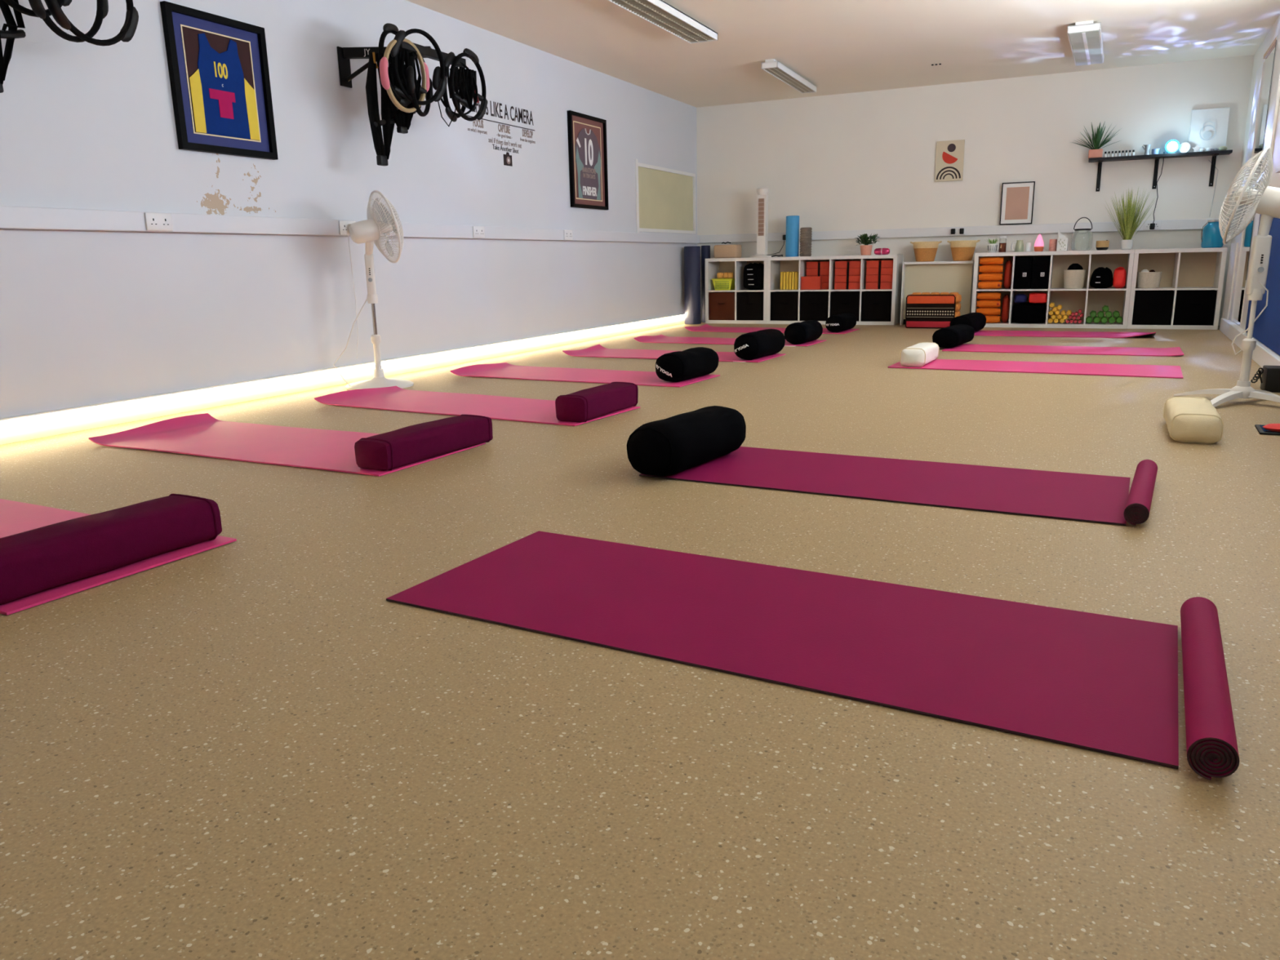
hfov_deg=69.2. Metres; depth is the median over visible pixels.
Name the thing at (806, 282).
block
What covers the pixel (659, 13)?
ceiling light
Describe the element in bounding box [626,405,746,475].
bolster
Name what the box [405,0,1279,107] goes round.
ceiling
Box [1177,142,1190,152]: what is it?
lamp
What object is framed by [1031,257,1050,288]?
storage box
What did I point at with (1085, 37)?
ceiling light
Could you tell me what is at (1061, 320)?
dumbbell
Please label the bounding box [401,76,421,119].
bands
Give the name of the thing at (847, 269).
strap
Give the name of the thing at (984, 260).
rolled towel
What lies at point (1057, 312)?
dumbbell
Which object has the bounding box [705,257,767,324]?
cube shelf
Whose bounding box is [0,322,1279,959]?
floor
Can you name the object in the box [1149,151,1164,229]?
plug
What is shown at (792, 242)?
foam roller
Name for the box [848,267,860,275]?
block
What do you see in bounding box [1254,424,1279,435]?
tablet
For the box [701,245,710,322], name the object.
foam mat
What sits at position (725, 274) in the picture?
foam piece
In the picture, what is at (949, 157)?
print
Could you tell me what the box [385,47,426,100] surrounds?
bands
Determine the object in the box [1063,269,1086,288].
rope basket
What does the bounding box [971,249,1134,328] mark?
cube shelf
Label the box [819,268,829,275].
block
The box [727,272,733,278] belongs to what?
foam piece
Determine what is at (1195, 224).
trim
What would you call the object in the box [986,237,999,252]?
potted grass
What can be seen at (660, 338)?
yoga mat
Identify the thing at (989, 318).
rolled towel
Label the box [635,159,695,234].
bulletin board
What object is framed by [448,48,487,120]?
ring
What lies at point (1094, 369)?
yoga mat
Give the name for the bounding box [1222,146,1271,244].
grille
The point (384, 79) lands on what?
ring
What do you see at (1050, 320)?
dumbbell
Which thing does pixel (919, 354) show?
bolster
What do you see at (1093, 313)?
dumbbell
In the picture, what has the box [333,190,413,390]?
pedestal fan
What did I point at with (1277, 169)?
window
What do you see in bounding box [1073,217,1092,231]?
glass lantern
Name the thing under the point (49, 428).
baseboard
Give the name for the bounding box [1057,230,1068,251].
tissue box
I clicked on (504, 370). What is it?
yoga mat
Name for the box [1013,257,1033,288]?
storage box
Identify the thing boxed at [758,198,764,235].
grille
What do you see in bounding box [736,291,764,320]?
storage bin
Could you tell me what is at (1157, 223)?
wall socket
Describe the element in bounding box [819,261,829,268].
block
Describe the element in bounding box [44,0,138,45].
ring
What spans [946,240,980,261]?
wicker basket
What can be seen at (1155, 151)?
cup
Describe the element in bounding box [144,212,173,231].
wall socket
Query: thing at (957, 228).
wall socket
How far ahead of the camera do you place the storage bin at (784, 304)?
10.78 m
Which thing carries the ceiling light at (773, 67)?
attached to the ceiling
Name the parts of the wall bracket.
wall plate, arm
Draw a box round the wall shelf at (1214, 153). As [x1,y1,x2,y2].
[1088,149,1232,191]
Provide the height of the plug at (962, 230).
0.060 m
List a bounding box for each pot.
[987,243,997,252]
[1120,240,1133,249]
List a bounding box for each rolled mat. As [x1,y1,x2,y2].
[386,530,1239,780]
[639,446,1157,525]
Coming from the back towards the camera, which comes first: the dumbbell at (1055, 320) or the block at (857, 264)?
the block at (857, 264)
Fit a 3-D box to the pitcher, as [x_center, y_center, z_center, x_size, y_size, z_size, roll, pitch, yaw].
[3.915,-2.421,9.601,0.092,0.118,0.123,-11,16,-35]
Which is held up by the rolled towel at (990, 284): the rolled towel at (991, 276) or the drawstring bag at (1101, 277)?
the rolled towel at (991, 276)
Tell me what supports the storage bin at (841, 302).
on the cube shelf at (775, 265)
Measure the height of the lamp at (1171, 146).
0.130 m
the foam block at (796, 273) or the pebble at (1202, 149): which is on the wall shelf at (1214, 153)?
the pebble at (1202, 149)
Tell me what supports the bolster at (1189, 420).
on the floor
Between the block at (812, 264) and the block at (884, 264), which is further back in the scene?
the block at (812, 264)
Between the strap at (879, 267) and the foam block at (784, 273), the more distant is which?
the foam block at (784, 273)
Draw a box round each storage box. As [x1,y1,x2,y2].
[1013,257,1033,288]
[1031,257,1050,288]
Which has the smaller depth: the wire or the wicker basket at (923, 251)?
the wire
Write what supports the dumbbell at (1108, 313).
on the dumbbell at (1111, 320)
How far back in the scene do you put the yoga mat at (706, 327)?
9.98 m
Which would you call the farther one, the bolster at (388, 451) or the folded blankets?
the folded blankets
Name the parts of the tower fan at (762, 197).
casing, handle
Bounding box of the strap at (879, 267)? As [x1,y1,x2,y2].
[877,261,880,288]
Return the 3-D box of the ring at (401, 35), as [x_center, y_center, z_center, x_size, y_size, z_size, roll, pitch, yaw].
[-1.366,-2.557,5.751,0.074,0.432,0.473,7,16,32]
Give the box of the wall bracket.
[337,41,466,88]
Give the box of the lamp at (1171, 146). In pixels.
[1164,139,1179,153]
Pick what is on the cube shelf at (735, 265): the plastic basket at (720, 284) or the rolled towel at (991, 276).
the plastic basket at (720, 284)
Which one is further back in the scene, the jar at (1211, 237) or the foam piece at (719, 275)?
the foam piece at (719, 275)
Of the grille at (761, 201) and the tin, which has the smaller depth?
the tin
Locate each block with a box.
[780,271,784,289]
[782,271,786,289]
[786,271,789,289]
[788,271,791,289]
[791,271,795,289]
[795,271,798,289]
[800,275,822,289]
[806,261,820,268]
[806,268,817,275]
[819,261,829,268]
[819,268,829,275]
[821,275,829,282]
[822,282,829,288]
[834,275,846,282]
[834,282,846,289]
[835,261,848,268]
[835,267,849,275]
[848,260,861,267]
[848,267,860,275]
[848,275,860,282]
[848,282,860,289]
[865,282,878,288]
[866,260,880,267]
[866,267,878,275]
[866,275,878,282]
[880,260,893,267]
[880,267,893,275]
[880,274,893,282]
[880,281,892,288]
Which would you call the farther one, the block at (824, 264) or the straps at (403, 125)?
the block at (824, 264)
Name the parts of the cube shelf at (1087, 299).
shelf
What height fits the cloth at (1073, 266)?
0.125 m
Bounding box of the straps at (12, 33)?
[0,0,26,93]
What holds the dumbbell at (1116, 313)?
on the dumbbell at (1119, 319)
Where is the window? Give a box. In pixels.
[1275,166,1279,173]
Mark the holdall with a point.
(1027, 312)
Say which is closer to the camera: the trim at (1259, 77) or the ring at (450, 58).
the ring at (450, 58)
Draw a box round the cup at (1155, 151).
[1151,148,1159,154]
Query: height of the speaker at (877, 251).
0.077 m
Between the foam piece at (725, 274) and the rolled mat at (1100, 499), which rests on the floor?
the rolled mat at (1100, 499)
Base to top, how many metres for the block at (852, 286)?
0.077 m
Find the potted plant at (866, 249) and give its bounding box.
[854,233,879,255]
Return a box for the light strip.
[0,313,684,427]
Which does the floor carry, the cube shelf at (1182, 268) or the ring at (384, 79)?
the cube shelf at (1182, 268)
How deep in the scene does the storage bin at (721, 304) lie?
11.10 m
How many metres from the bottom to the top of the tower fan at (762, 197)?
0.782 m
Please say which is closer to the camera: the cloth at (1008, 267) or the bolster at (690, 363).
the bolster at (690, 363)
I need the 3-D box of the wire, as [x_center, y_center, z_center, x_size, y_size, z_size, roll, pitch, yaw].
[5.595,-2.858,9.091,0.093,0.542,0.053,5,15,25]
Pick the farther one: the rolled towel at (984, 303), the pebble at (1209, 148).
the rolled towel at (984, 303)
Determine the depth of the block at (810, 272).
10.68 m
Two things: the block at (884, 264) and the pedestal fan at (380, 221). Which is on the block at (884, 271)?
the block at (884, 264)
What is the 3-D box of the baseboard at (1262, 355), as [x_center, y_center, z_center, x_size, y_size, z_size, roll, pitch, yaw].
[2.810,-0.208,3.644,0.061,0.118,11.840,6,15,27]
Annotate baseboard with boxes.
[0,316,684,445]
[1219,317,1279,368]
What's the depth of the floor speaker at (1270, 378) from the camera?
4.94 m
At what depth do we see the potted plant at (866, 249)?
10.27 m
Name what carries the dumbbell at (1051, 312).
on the dumbbell at (1053, 316)
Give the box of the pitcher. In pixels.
[1010,240,1023,252]
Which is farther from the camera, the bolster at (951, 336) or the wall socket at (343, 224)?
the bolster at (951, 336)
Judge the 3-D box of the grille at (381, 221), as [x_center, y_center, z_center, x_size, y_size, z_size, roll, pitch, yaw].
[-1.578,-1.562,5.733,0.100,0.435,0.444,-10,16,-33]
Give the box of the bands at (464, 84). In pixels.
[437,66,483,126]
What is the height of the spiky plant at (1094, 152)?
0.355 m
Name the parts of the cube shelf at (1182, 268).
panel, shelf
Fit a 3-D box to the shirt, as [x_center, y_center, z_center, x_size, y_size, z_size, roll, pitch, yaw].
[-0.487,-3.016,8.812,0.034,0.840,0.714,5,15,25]
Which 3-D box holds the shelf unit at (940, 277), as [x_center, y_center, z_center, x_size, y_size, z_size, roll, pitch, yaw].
[3.273,-2.052,10.189,0.730,0.680,0.344,5,15,25]
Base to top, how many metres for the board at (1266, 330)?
0.923 m
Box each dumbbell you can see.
[1048,302,1054,307]
[1048,310,1053,315]
[1048,317,1053,323]
[1050,313,1056,319]
[1053,317,1059,323]
[1054,309,1060,315]
[1056,313,1062,319]
[1057,304,1062,310]
[1059,317,1065,323]
[1060,310,1066,315]
[1062,314,1067,319]
[1066,310,1071,315]
[1085,315,1093,323]
[1089,310,1096,317]
[1093,315,1100,323]
[1097,311,1104,317]
[1100,315,1107,323]
[1102,305,1109,312]
[1105,311,1112,317]
[1107,316,1115,323]
[1112,311,1119,317]
[1115,315,1123,323]
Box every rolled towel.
[976,299,1000,307]
[976,307,1000,315]
[977,280,1002,288]
[977,292,1000,299]
[978,264,1003,272]
[978,272,1003,280]
[979,257,1004,264]
[985,315,1000,323]
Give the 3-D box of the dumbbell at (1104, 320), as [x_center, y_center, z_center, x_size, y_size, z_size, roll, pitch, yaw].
[4.695,-1.621,9.384,0.066,0.064,0.180,5,15,25]
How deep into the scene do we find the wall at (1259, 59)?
7.95 m
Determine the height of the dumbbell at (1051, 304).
0.050 m
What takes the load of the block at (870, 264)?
on the block at (869, 271)
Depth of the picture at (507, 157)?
7.62 m
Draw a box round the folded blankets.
[905,292,961,328]
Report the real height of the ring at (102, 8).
0.392 m
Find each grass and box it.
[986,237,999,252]
[1103,187,1157,249]
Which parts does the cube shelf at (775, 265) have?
shelf, panel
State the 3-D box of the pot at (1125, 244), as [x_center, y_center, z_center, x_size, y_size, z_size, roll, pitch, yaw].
[4.808,-2.324,9.163,0.106,0.095,0.106,5,15,25]
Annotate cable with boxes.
[347,235,358,359]
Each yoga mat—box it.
[0,498,236,615]
[88,413,485,476]
[314,386,639,426]
[449,362,719,386]
[562,344,785,362]
[633,334,826,346]
[684,324,859,333]
[888,359,1183,378]
[942,343,1183,355]
[973,330,1155,337]
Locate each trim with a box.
[0,205,699,243]
[699,217,1227,243]
[1229,62,1264,320]
[1240,25,1279,329]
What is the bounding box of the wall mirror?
[1231,35,1277,327]
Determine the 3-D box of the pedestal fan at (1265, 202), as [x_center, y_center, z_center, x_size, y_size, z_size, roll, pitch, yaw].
[2.990,-0.977,4.495,0.494,1.217,0.499,2,14,14]
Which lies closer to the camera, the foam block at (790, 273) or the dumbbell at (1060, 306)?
the dumbbell at (1060, 306)
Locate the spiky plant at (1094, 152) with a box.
[1071,120,1121,159]
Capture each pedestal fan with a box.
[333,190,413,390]
[1173,146,1279,407]
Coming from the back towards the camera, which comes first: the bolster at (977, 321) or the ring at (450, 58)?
the bolster at (977, 321)
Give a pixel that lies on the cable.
(348, 235)
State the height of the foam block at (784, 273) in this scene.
0.199 m
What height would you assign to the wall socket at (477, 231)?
0.088 m
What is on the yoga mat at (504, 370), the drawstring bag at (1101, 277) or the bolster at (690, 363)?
the bolster at (690, 363)
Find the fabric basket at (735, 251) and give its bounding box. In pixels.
[714,244,742,257]
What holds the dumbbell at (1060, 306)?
on the dumbbell at (1057, 312)
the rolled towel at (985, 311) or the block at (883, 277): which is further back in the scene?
the block at (883, 277)
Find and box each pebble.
[1199,147,1205,151]
[1205,146,1213,151]
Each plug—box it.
[767,235,786,255]
[951,228,955,234]
[959,228,964,234]
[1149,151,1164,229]
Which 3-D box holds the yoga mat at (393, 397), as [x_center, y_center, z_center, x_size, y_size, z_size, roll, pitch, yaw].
[-0.914,-0.427,5.049,1.774,0.045,0.630,7,15,30]
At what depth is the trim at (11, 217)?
5.30 m
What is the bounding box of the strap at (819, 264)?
[817,262,820,276]
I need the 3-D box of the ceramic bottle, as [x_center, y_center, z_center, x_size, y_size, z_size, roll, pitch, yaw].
[3.993,-2.395,9.539,0.052,0.094,0.052,5,15,25]
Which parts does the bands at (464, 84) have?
thin cord, handle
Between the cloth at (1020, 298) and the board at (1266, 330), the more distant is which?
the cloth at (1020, 298)
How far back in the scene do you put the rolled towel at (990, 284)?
9.66 m
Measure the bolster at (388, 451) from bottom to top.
0.120 m
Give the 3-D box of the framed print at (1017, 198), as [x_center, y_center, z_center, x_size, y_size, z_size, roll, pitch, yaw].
[3.995,-2.931,9.827,0.322,0.429,0.019,5,15,25]
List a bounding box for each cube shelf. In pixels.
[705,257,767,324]
[766,254,903,324]
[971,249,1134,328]
[1126,247,1227,329]
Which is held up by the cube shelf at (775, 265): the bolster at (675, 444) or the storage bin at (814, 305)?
the storage bin at (814, 305)
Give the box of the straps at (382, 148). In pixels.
[365,52,395,165]
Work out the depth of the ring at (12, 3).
3.78 m
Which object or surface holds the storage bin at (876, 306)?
on the cube shelf at (775, 265)
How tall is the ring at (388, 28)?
0.469 m
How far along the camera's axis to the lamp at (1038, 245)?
9.48 m
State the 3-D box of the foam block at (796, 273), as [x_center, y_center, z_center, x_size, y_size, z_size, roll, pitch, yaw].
[1.827,-2.310,10.756,0.028,0.199,0.140,5,15,25]
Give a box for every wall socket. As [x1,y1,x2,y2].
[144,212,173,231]
[338,220,355,235]
[472,226,484,238]
[564,230,573,239]
[780,232,786,240]
[950,226,964,235]
[1143,220,1160,230]
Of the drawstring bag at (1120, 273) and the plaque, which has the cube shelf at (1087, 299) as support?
the drawstring bag at (1120, 273)
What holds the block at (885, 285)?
on the cube shelf at (775, 265)
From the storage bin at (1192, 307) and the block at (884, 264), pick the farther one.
the block at (884, 264)
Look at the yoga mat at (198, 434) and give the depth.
4.08 m
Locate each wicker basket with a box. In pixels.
[910,240,942,262]
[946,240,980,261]
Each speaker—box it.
[874,248,889,254]
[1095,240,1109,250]
[1250,364,1279,392]
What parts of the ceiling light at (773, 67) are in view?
mounting plate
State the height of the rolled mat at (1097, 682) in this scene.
0.072 m
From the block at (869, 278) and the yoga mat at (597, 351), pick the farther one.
the block at (869, 278)
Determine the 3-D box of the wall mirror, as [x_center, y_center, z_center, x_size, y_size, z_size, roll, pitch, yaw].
[5.091,-2.413,7.697,0.025,2.205,0.832,6,15,27]
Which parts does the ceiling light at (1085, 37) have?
mounting plate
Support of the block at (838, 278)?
on the block at (837, 286)
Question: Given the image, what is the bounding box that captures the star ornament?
[1192,144,1200,151]
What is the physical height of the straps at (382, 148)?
0.662 m
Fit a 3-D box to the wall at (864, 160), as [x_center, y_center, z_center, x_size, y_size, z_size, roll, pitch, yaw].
[3.630,-2.998,10.152,6.775,2.524,0.200,5,15,25]
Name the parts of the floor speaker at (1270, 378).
coiled cord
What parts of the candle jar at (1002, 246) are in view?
lid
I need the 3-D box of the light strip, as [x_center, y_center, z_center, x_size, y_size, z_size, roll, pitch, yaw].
[-2.255,-0.571,5.451,0.026,0.040,13.520,5,15,25]
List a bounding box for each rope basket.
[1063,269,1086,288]
[1137,271,1162,288]
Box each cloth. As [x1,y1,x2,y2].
[1001,294,1010,322]
[1004,260,1012,288]
[1013,293,1026,302]
[1066,263,1083,270]
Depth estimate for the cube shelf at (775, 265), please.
10.54 m
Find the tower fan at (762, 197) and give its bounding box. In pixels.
[750,187,773,257]
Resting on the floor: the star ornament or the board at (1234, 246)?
the board at (1234, 246)
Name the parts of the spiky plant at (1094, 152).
pot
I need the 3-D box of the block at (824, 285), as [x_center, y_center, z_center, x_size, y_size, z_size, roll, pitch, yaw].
[2.172,-2.250,10.741,0.135,0.077,0.220,5,15,25]
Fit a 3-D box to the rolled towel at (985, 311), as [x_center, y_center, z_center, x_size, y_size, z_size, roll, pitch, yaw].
[3.669,-1.774,9.767,0.239,0.078,0.126,5,15,25]
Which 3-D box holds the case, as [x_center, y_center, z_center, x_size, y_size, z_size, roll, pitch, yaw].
[2.667,-0.218,3.840,0.150,0.032,0.096,5,15,25]
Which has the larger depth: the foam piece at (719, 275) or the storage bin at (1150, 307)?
the foam piece at (719, 275)
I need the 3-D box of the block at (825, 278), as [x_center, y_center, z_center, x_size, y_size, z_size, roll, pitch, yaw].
[2.171,-2.327,10.723,0.135,0.077,0.220,5,15,25]
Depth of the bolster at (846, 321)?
9.34 m
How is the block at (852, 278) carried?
on the block at (852, 286)
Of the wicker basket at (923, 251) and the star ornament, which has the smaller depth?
the star ornament
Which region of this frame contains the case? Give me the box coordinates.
[1262,423,1279,431]
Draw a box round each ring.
[3,0,71,17]
[28,0,108,42]
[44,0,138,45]
[377,22,411,106]
[379,38,429,112]
[390,28,447,105]
[405,53,433,116]
[431,62,477,115]
[442,51,466,122]
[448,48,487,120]
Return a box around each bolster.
[0,493,222,604]
[354,414,493,471]
[555,382,638,422]
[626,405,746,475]
[655,346,719,382]
[733,328,785,359]
[784,320,822,344]
[825,312,856,332]
[900,342,939,367]
[932,324,974,347]
[950,312,986,331]
[1163,396,1223,444]
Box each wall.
[0,0,697,427]
[696,54,1254,325]
[1231,14,1279,324]
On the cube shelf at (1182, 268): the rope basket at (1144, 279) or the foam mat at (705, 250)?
the rope basket at (1144, 279)
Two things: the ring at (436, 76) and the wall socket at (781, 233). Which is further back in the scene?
the wall socket at (781, 233)
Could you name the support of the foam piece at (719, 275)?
on the plastic basket at (720, 284)
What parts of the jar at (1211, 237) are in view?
lid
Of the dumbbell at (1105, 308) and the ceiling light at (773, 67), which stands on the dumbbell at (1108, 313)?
the dumbbell at (1105, 308)
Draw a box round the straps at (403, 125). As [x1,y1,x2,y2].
[389,64,421,133]
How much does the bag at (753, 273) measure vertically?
0.312 m
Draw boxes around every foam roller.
[785,215,799,257]
[800,226,812,256]
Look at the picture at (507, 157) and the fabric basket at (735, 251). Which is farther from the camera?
the fabric basket at (735, 251)
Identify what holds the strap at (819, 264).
on the cube shelf at (775, 265)
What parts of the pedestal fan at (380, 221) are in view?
power cord, blade, blade, blade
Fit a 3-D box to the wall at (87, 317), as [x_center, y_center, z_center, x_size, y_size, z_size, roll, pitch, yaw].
[-2.361,-1.722,5.273,0.200,2.524,14.016,5,15,25]
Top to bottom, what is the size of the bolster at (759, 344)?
0.200 m
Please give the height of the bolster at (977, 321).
0.182 m
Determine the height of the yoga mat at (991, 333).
0.056 m
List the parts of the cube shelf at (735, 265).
shelf, panel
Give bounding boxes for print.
[934,139,964,182]
[999,181,1035,225]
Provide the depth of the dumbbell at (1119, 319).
9.25 m
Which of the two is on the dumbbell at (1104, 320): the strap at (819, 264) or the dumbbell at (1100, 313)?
the dumbbell at (1100, 313)
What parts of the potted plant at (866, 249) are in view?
pot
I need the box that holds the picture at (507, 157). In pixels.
[503,151,512,166]
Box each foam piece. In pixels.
[716,272,723,278]
[723,272,728,278]
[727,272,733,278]
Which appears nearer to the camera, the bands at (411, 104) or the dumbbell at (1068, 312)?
the bands at (411, 104)
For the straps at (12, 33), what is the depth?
3.84 m
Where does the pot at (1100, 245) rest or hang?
on the cube shelf at (1087, 299)
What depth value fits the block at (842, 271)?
10.46 m
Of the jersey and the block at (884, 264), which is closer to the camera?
the jersey
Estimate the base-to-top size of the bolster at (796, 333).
0.186 m
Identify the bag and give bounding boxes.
[743,262,764,289]
[1028,292,1048,303]
[1089,266,1113,288]
[1112,266,1126,288]
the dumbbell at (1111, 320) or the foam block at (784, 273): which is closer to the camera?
the dumbbell at (1111, 320)
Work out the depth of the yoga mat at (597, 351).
7.59 m
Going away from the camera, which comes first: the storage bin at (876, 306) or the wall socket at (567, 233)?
the wall socket at (567, 233)
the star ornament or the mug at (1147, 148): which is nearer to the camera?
the star ornament
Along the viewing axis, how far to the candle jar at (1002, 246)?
9.63 m
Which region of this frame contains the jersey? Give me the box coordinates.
[160,0,278,159]
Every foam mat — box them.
[684,245,701,324]
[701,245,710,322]
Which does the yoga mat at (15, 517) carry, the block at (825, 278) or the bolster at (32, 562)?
the bolster at (32, 562)
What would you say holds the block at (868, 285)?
on the cube shelf at (775, 265)
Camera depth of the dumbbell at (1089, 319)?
9.37 m
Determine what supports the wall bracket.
attached to the wall at (87, 317)
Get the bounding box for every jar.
[998,235,1007,252]
[1200,219,1225,248]
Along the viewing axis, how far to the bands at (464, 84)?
6.18 m
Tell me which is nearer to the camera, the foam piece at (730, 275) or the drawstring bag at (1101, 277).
the drawstring bag at (1101, 277)
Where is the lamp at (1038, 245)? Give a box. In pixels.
[1034,234,1044,251]
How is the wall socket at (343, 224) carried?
attached to the wall at (87, 317)
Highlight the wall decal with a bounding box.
[466,99,535,166]
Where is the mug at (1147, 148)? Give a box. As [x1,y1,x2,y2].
[1142,144,1151,155]
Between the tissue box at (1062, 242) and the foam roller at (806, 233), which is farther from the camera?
the foam roller at (806, 233)
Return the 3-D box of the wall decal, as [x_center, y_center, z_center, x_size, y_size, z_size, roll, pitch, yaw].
[-1.115,-2.804,7.524,0.004,0.474,1.020,5,15,25]
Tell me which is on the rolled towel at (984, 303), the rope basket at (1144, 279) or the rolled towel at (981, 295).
the rolled towel at (981, 295)
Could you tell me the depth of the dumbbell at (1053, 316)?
9.50 m
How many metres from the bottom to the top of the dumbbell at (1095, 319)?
0.064 m
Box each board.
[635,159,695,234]
[1222,243,1238,319]
[1244,214,1279,355]
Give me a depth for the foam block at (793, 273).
10.71 m
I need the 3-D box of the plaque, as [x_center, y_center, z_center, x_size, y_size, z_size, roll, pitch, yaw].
[5.511,-3.385,8.996,0.320,0.404,0.049,5,15,25]
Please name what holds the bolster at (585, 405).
on the yoga mat at (393, 397)
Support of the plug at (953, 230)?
attached to the wall socket at (957, 228)
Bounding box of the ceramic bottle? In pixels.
[1025,242,1031,251]
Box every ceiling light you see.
[607,0,717,44]
[761,58,816,93]
[1066,20,1103,66]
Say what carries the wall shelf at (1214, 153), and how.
attached to the wall at (864, 160)
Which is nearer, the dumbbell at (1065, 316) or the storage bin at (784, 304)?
the dumbbell at (1065, 316)
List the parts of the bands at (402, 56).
handle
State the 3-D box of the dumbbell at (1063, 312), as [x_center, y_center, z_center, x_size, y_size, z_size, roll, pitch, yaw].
[4.343,-1.716,9.519,0.051,0.050,0.160,5,15,25]
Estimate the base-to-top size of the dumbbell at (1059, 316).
0.050 m
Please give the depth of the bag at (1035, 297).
9.51 m
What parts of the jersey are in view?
panel, printed panel, panel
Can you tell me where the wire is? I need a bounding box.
[1208,160,1217,214]
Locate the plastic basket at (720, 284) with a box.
[711,278,734,290]
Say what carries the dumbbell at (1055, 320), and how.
on the cube shelf at (1087, 299)
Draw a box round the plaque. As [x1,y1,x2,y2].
[1187,106,1230,152]
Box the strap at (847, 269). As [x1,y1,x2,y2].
[846,262,848,289]
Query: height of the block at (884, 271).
0.077 m
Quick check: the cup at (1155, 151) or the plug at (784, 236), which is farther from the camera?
the plug at (784, 236)
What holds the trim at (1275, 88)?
attached to the wall at (1259, 59)
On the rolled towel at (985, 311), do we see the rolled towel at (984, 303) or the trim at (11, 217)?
the rolled towel at (984, 303)
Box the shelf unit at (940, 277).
[899,260,974,324]
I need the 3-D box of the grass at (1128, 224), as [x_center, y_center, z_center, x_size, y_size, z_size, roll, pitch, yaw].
[4.806,-2.573,9.133,0.491,0.594,0.354,2,14,15]
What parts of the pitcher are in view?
handle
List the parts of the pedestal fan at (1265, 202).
blade, power cord, blade, blade, timer knob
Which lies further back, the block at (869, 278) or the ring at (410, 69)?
the block at (869, 278)
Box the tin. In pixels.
[1048,239,1057,251]
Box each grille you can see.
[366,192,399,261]
[368,190,401,262]
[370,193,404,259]
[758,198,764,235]
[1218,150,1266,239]
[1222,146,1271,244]
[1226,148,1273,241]
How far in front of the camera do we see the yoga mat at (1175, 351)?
7.23 m
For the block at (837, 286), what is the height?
0.077 m
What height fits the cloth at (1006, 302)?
0.291 m
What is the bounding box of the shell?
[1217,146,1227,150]
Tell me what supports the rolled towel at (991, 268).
on the rolled towel at (991, 276)
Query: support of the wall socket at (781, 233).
attached to the wall at (864, 160)
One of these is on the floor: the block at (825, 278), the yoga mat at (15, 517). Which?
the yoga mat at (15, 517)
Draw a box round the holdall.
[1012,302,1046,323]
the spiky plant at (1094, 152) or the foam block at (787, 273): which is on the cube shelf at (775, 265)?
the foam block at (787, 273)
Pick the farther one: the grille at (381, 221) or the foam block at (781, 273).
the foam block at (781, 273)
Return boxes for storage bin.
[708,291,734,319]
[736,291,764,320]
[770,291,798,320]
[800,291,828,320]
[830,291,859,321]
[861,290,892,321]
[1132,289,1173,324]
[1173,289,1217,325]
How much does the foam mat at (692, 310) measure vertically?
0.907 m
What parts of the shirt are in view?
panel, panel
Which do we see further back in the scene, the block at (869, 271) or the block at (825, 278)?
the block at (825, 278)

